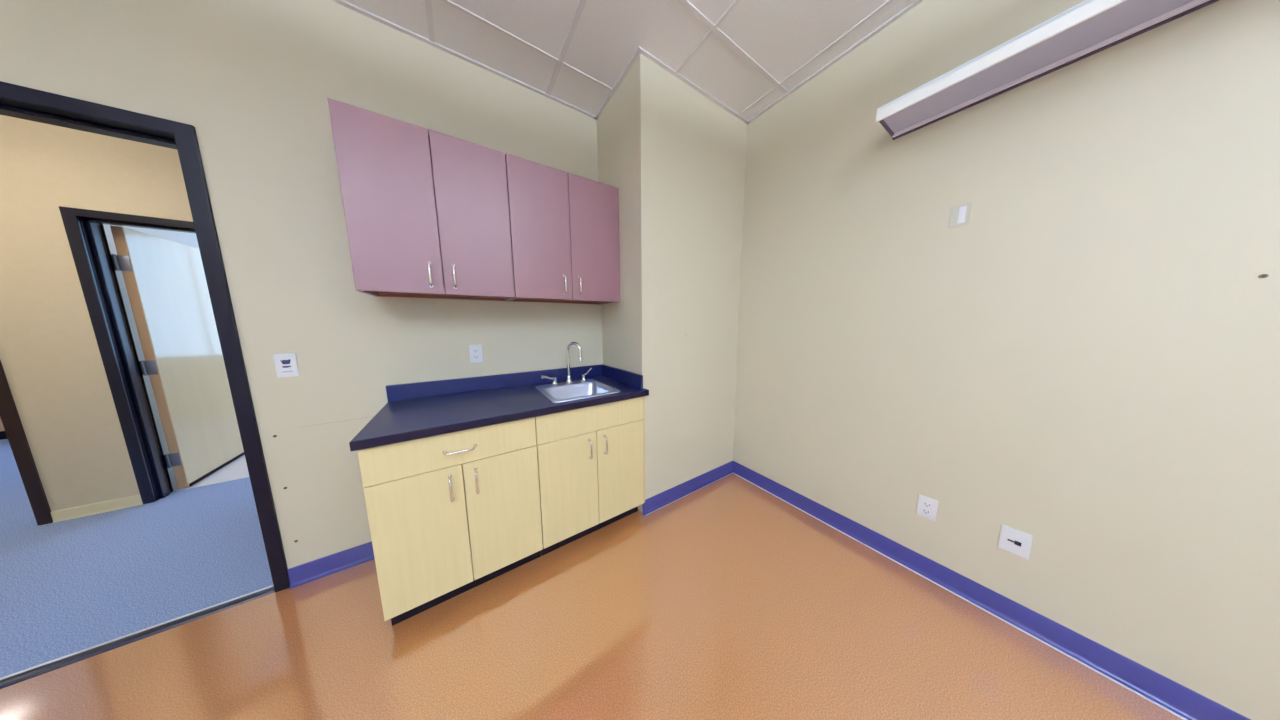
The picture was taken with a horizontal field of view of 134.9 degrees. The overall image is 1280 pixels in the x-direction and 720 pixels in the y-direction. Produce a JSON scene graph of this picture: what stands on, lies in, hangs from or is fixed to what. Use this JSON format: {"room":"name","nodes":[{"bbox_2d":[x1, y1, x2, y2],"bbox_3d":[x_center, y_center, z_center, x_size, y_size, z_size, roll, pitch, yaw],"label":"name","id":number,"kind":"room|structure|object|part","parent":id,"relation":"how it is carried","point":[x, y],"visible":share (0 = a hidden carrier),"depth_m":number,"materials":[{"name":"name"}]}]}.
{"room":"medical exam room","nodes":[
{"label":"medical exam room","id":0,"kind":"room"},
{"bbox_2d":[0,418,4,430],"bbox_3d":[-7.034,-0.422,3.575,2.780,2.630,0.140,-6,9,-33],"label":"wall","id":1,"kind":"structure","parent":0,"point":[1,424],"depth_m":3.21,"materials":[{"name":"beige paint"}]},
{"bbox_2d":[0,431,7,439],"bbox_3d":[-6.983,0.839,3.684,2.780,0.100,0.012,-6,9,-33],"label":"baseboard","id":2,"kind":"structure","parent":1,"relation":"attached to","point":[3,435],"depth_m":3.21,"materials":[{"name":"black paint"}]},
{"bbox_2d":[0,115,192,511],"bbox_3d":[-3.183,-0.288,2.322,7.800,2.650,0.140,-6,9,-33],"label":"wall","id":3,"kind":"structure","parent":0,"point":[50,357],"depth_m":1.78,"materials":[{"name":"paint"}]},
{"bbox_2d":[0,360,52,525],"bbox_3d":[-4.619,0.094,1.410,1.248,2.160,0.164,-6,9,-33],"label":"door","id":4,"kind":"structure","parent":3,"relation":"in","point":[9,415],"depth_m":1.75,"materials":[{"name":"black paint"}]},
{"bbox_2d":[51,495,142,522],"bbox_3d":[-3.911,1.069,1.922,0.334,0.078,0.010,-6,9,-33],"label":"baseboard","id":5,"kind":"structure","parent":3,"relation":"attached to","point":[95,508],"depth_m":1.92,"materials":[{"name":"beige plastic"}]},
{"bbox_2d":[59,206,244,503],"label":"door","id":6,"kind":"structure","parent":3,"relation":"in","point":[165,280],"depth_m":2.10,"materials":[{"name":"black paint"}]},
{"bbox_2d":[103,224,198,471],"bbox_3d":[-4.954,-0.365,3.051,0.100,2.630,3.041,-6,9,-33],"label":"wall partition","id":7,"kind":"structure","parent":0,"point":[190,239],"depth_m":2.39,"materials":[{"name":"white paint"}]},
{"bbox_2d":[0,0,602,568],"bbox_3d":[-1.745,-0.309,1.306,3.385,2.948,0.140,-6,9,-33],"label":"wall","id":8,"kind":"structure","parent":0,"point":[254,80],"depth_m":1.29,"materials":[{"name":"beige paint"}]},
{"bbox_2d":[0,81,289,592],"bbox_3d":[-2.273,0.141,1.011,1.014,2.142,0.164,-6,9,-33],"label":"door frame","id":9,"kind":"structure","parent":8,"relation":"in","point":[16,101],"depth_m":1.11,"materials":[{"name":"black paint"}]},
{"bbox_2d":[273,353,299,377],"bbox_3d":[-1.709,0.025,1.285,0.070,0.115,0.007,-6,9,-33],"label":"sign plate","id":10,"kind":"object","parent":8,"relation":"attached to","point":[286,365],"visible":1,"depth_m":1.28,"materials":[{"name":"white plastic"}]},
{"bbox_2d":[287,541,374,588],"bbox_3d":[-1.602,1.102,1.490,0.473,0.100,0.022,-6,9,-33],"label":"baseboard","id":11,"kind":"structure","parent":8,"relation":"attached to","point":[313,570],"depth_m":1.44,"materials":[{"name":"blue plastic"}]},
{"bbox_2d":[327,97,514,300],"bbox_3d":[-1.063,-0.721,1.409,0.643,0.754,0.354,-6,9,-33],"label":"upper cabinet","id":12,"kind":"object","parent":8,"relation":"attached to","point":[426,212],"visible":1,"depth_m":1.26,"materials":[{"name":"laminate"}]},
{"bbox_3d":[-1.125,-0.694,1.211,0.317,0.754,0.019,-6,9,-33],"label":"door","id":13,"kind":"part","parent":12,"relation":"part of","materials":[{"name":"laminate"}]},
{"bbox_3d":[-1.017,-0.416,1.287,0.015,0.122,0.036,-6,9,-33],"label":"handle","id":14,"kind":"part","parent":12,"relation":"part of","materials":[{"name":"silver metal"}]},
{"bbox_3d":[-1.073,-0.367,1.476,0.607,0.032,0.287,-6,9,-33],"label":"panel","id":15,"kind":"part","parent":12,"relation":"part of","materials":[{"name":"brown"}]},
{"bbox_3d":[-0.936,-0.423,1.340,0.015,0.122,0.036,-6,9,-33],"label":"handle","id":16,"kind":"part","parent":12,"relation":"part of","materials":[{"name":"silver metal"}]},
{"bbox_3d":[-0.856,-0.720,1.387,0.321,0.754,0.019,-6,9,-33],"label":"door","id":17,"kind":"part","parent":12,"relation":"part of","materials":[{"name":"laminate"}]},
{"bbox_2d":[469,345,482,362],"bbox_3d":[-1.056,-0.040,1.713,0.070,0.115,0.009,-6,9,-33],"label":"wall outlet","id":18,"kind":"object","parent":8,"relation":"attached to","point":[475,351],"visible":1,"depth_m":1.71,"materials":[{"name":"white plastic"}]},
{"bbox_2d":[386,364,603,401],"bbox_3d":[-0.862,0.136,1.858,1.339,0.092,0.020,-6,9,-33],"label":"backsplash","id":19,"kind":"structure","parent":8,"relation":"attached to","point":[398,392],"depth_m":1.73,"materials":[{"name":"blue laminate"}]},
{"bbox_2d":[505,153,619,304],"bbox_3d":[-0.505,-0.775,1.775,0.690,0.754,0.354,-6,9,-33],"label":"upper cabinet","id":20,"kind":"object","parent":8,"relation":"attached to","point":[564,226],"visible":0.94,"depth_m":1.63,"materials":[{"name":"laminate"}]},
{"bbox_3d":[-0.579,-0.746,1.569,0.335,0.754,0.019,-6,9,-33],"label":"door","id":21,"kind":"part","parent":20,"relation":"part of","materials":[{"name":"laminate"}]},
{"bbox_3d":[-0.521,-0.420,1.839,0.641,0.032,0.287,-6,9,-33],"label":"panel","id":22,"kind":"part","parent":20,"relation":"part of","materials":[{"name":"brown"}]},
{"bbox_3d":[-0.464,-0.469,1.651,0.015,0.122,0.036,-6,9,-33],"label":"handle","id":23,"kind":"part","parent":20,"relation":"part of","materials":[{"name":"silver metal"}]},
{"bbox_3d":[-0.383,-0.477,1.704,0.015,0.122,0.036,-6,9,-33],"label":"handle","id":24,"kind":"part","parent":20,"relation":"part of","materials":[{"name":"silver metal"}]},
{"bbox_3d":[-0.297,-0.774,1.755,0.336,0.754,0.019,-6,9,-33],"label":"door","id":25,"kind":"part","parent":20,"relation":"part of","materials":[{"name":"laminate"}]},
{"bbox_2d":[0,439,1182,719],"bbox_3d":[-2.363,1.234,1.300,7.800,0.100,9.150,-6,9,-33],"label":"floor","id":26,"kind":"structure","parent":0,"point":[727,600],"depth_m":1.16,"materials":[{"name":"orange plastic"}]},
{"bbox_2d":[0,585,274,688],"bbox_3d":[-2.241,1.204,1.118,0.914,0.006,0.062,-6,9,-33],"label":"trim","id":27,"kind":"structure","parent":26,"relation":"on","point":[32,672],"depth_m":1.14,"materials":[{"name":"silver plastic"}]},
{"bbox_2d":[357,417,542,625],"bbox_3d":[-0.964,0.712,1.483,0.645,0.866,0.652,-6,9,-33],"label":"base cabinet","id":28,"kind":"object","parent":26,"relation":"on","point":[450,514],"visible":0.98,"depth_m":1.21,"materials":[{"name":"beige wood"}]},
{"bbox_3d":[-0.945,0.784,1.167,0.318,0.602,0.019,-6,9,-33],"label":"door","id":29,"kind":"part","parent":28,"relation":"part of","materials":[{"name":"yellow wood"}]},
{"bbox_3d":[-0.812,0.393,1.204,0.643,0.154,0.019,-6,9,-33],"label":"drawer","id":30,"kind":"part","parent":28,"relation":"part of","materials":[{"name":"yellow wood"}]},
{"bbox_3d":[-0.837,0.574,1.178,0.015,0.125,0.038,-6,9,-33],"label":"handle","id":31,"kind":"part","parent":28,"relation":"part of","materials":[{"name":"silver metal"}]},
{"bbox_3d":[-0.798,0.401,1.181,0.129,0.015,0.038,-6,9,-33],"label":"handle","id":32,"kind":"part","parent":28,"relation":"part of","materials":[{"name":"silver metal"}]},
{"bbox_3d":[-0.756,0.566,1.231,0.015,0.125,0.038,-6,9,-33],"label":"handle","id":33,"kind":"part","parent":28,"relation":"part of","materials":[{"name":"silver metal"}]},
{"bbox_2d":[349,364,648,450],"bbox_3d":[-0.684,0.187,1.612,1.361,0.130,0.635,-6,9,-33],"label":"countertop","id":34,"kind":"structure","parent":28,"relation":"on","point":[412,411],"depth_m":1.48,"materials":[{"name":"blue laminate"}]},
{"bbox_2d":[540,342,591,385],"bbox_3d":[-0.506,0.022,1.858,0.369,0.298,0.122,-6,9,-33],"label":"faucet","id":35,"kind":"object","parent":34,"relation":"on","point":[554,379],"visible":1,"depth_m":1.87,"materials":[{"name":"silver metal"}]},
{"bbox_3d":[-0.625,0.137,1.830,0.121,0.080,0.048,-7,10,-41],"label":"lever handle","id":36,"kind":"part","parent":35,"relation":"part of","materials":[{"name":"silver metal"}]},
{"bbox_3d":[-0.470,0.019,1.881,0.141,0.298,0.052,2,8,19],"label":"spout","id":37,"kind":"part","parent":35,"relation":"part of","materials":[{"name":"silver metal"}]},
{"bbox_3d":[-0.400,0.105,1.977,0.086,0.101,0.048,-3,8,-21],"label":"lever handle","id":38,"kind":"part","parent":35,"relation":"part of","materials":[{"name":"silver metal"}]},
{"bbox_2d":[535,379,620,402],"bbox_3d":[-0.419,0.271,1.764,0.426,0.169,0.474,-6,9,-33],"label":"sink","id":39,"kind":"object","parent":34,"relation":"in","point":[562,392],"visible":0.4,"depth_m":1.84,"materials":[{"name":"silver metal"}]},
{"bbox_3d":[-0.676,0.758,1.344,0.322,0.602,0.019,-6,9,-33],"label":"door","id":40,"kind":"part","parent":28,"relation":"part of","materials":[{"name":"yellow wood"}]},
{"bbox_2d":[535,396,644,555],"bbox_3d":[-0.410,0.658,1.847,0.682,0.866,0.652,-6,9,-33],"label":"base cabinet","id":41,"kind":"object","parent":26,"relation":"on","point":[591,460],"visible":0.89,"depth_m":1.57,"materials":[{"name":"beige wood"}]},
{"bbox_3d":[-0.400,0.731,1.525,0.332,0.602,0.019,-6,9,-33],"label":"door","id":42,"kind":"part","parent":41,"relation":"part of","materials":[{"name":"yellow wood"}]},
{"bbox_3d":[-0.264,0.340,1.565,0.666,0.154,0.019,-6,9,-33],"label":"panel","id":43,"kind":"part","parent":41,"relation":"part of","materials":[{"name":"yellow wood"}]},
{"bbox_3d":[-0.286,0.520,1.540,0.015,0.125,0.038,-6,9,-33],"label":"handle","id":44,"kind":"part","parent":41,"relation":"part of","materials":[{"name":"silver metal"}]},
{"bbox_3d":[-0.204,0.512,1.594,0.015,0.125,0.038,-6,9,-33],"label":"handle","id":45,"kind":"part","parent":41,"relation":"part of","materials":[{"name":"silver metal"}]},
{"bbox_3d":[-0.121,0.704,1.709,0.330,0.602,0.019,-6,9,-33],"label":"door","id":46,"kind":"part","parent":41,"relation":"part of","materials":[{"name":"yellow wood"}]},
{"bbox_2d":[331,0,923,123],"bbox_3d":[-0.119,-1.512,-0.461,4.590,0.109,4.596,-6,9,-33],"label":"ceiling","id":47,"kind":"structure","parent":0,"point":[746,57],"depth_m":1.42,"materials":[{"name":"tile"}]},
{"bbox_2d":[597,54,746,512],"bbox_3d":[0.220,-0.452,2.250,0.985,2.948,0.726,-6,9,-33],"label":"wall column","id":48,"kind":"structure","parent":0,"point":[675,158],"depth_m":1.86,"materials":[{"name":"beige paint"}]},
{"bbox_2d":[642,461,732,515],"bbox_3d":[0.434,1.000,2.131,0.985,0.100,0.022,-6,9,-33],"label":"baseboard","id":49,"kind":"structure","parent":48,"relation":"attached to","point":[651,504],"depth_m":2.08,"materials":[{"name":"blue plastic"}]},
{"bbox_2d":[733,0,1279,719],"bbox_3d":[1.718,-0.292,1.004,0.120,2.948,4.476,-6,9,-33],"label":"wall","id":50,"kind":"structure","parent":0,"point":[1087,365],"depth_m":1.05,"materials":[{"name":"beige paint"}]},
{"bbox_2d":[916,494,937,521],"bbox_3d":[1.494,0.770,1.384,0.009,0.115,0.070,-6,9,-33],"label":"wall outlet","id":51,"kind":"object","parent":50,"relation":"attached to","point":[927,507],"visible":1,"depth_m":1.38,"materials":[{"name":"white plastic"}]},
{"bbox_2d":[921,508,930,514],"bbox_3d":[1.492,0.789,1.385,0.004,0.025,0.033,-6,9,-33],"label":"receptacle","id":52,"kind":"object","parent":51,"relation":"attached to","point":[924,511],"depth_m":1.39,"materials":[{"name":"white plastic"}]},
{"bbox_2d":[923,501,931,507],"bbox_3d":[1.492,0.750,1.380,0.004,0.025,0.033,-6,9,-33],"label":"receptacle","id":53,"kind":"object","parent":51,"relation":"attached to","point":[926,504],"depth_m":1.38,"materials":[{"name":"white plastic"}]},
{"bbox_2d":[948,203,971,227],"bbox_3d":[1.466,-0.662,1.219,0.006,0.092,0.060,-6,9,-33],"label":"blank plate","id":54,"kind":"object","parent":50,"relation":"attached to","point":[959,215],"visible":1,"depth_m":1.22,"materials":[{"name":"beige plastic"}]},
{"bbox_2d":[733,461,1250,719],"bbox_3d":[1.870,1.164,0.858,0.022,0.100,3.750,-6,9,-33],"label":"baseboard","id":55,"kind":"structure","parent":50,"relation":"attached to","point":[1187,703],"depth_m":1.14,"materials":[{"name":"blue plastic"}]},
{"bbox_2d":[997,525,1032,558],"bbox_3d":[1.641,0.796,1.164,0.010,0.113,0.080,-6,9,-33],"label":"data plate","id":56,"kind":"object","parent":50,"relation":"attached to","point":[1014,541],"visible":1,"depth_m":1.16,"materials":[{"name":"white plastic"}]},
{"bbox_2d":[876,0,1218,139],"bbox_3d":[1.556,-1.100,0.817,0.225,0.065,1.230,-6,9,-33],"label":"wall lamp","id":57,"kind":"object","parent":50,"relation":"attached to","point":[1088,28],"visible":1,"depth_m":0.96,"materials":[{"name":"white metal"}]},
{"bbox_3d":[1.467,-1.096,0.757,0.010,0.056,1.230,-6,9,-33],"label":"panel","id":58,"kind":"part","parent":57,"relation":"part of","materials":[{"name":"white metal"}]},
{"bbox_2d":[1258,274,1268,277],"bbox_3d":[1.805,-0.243,0.769,0.004,0.012,0.012,-6,9,-33],"label":"wall anchor","id":59,"kind":"object","parent":50,"relation":"attached to","point":[1261,275],"visible":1,"depth_m":0.77,"materials":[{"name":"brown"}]}
]}

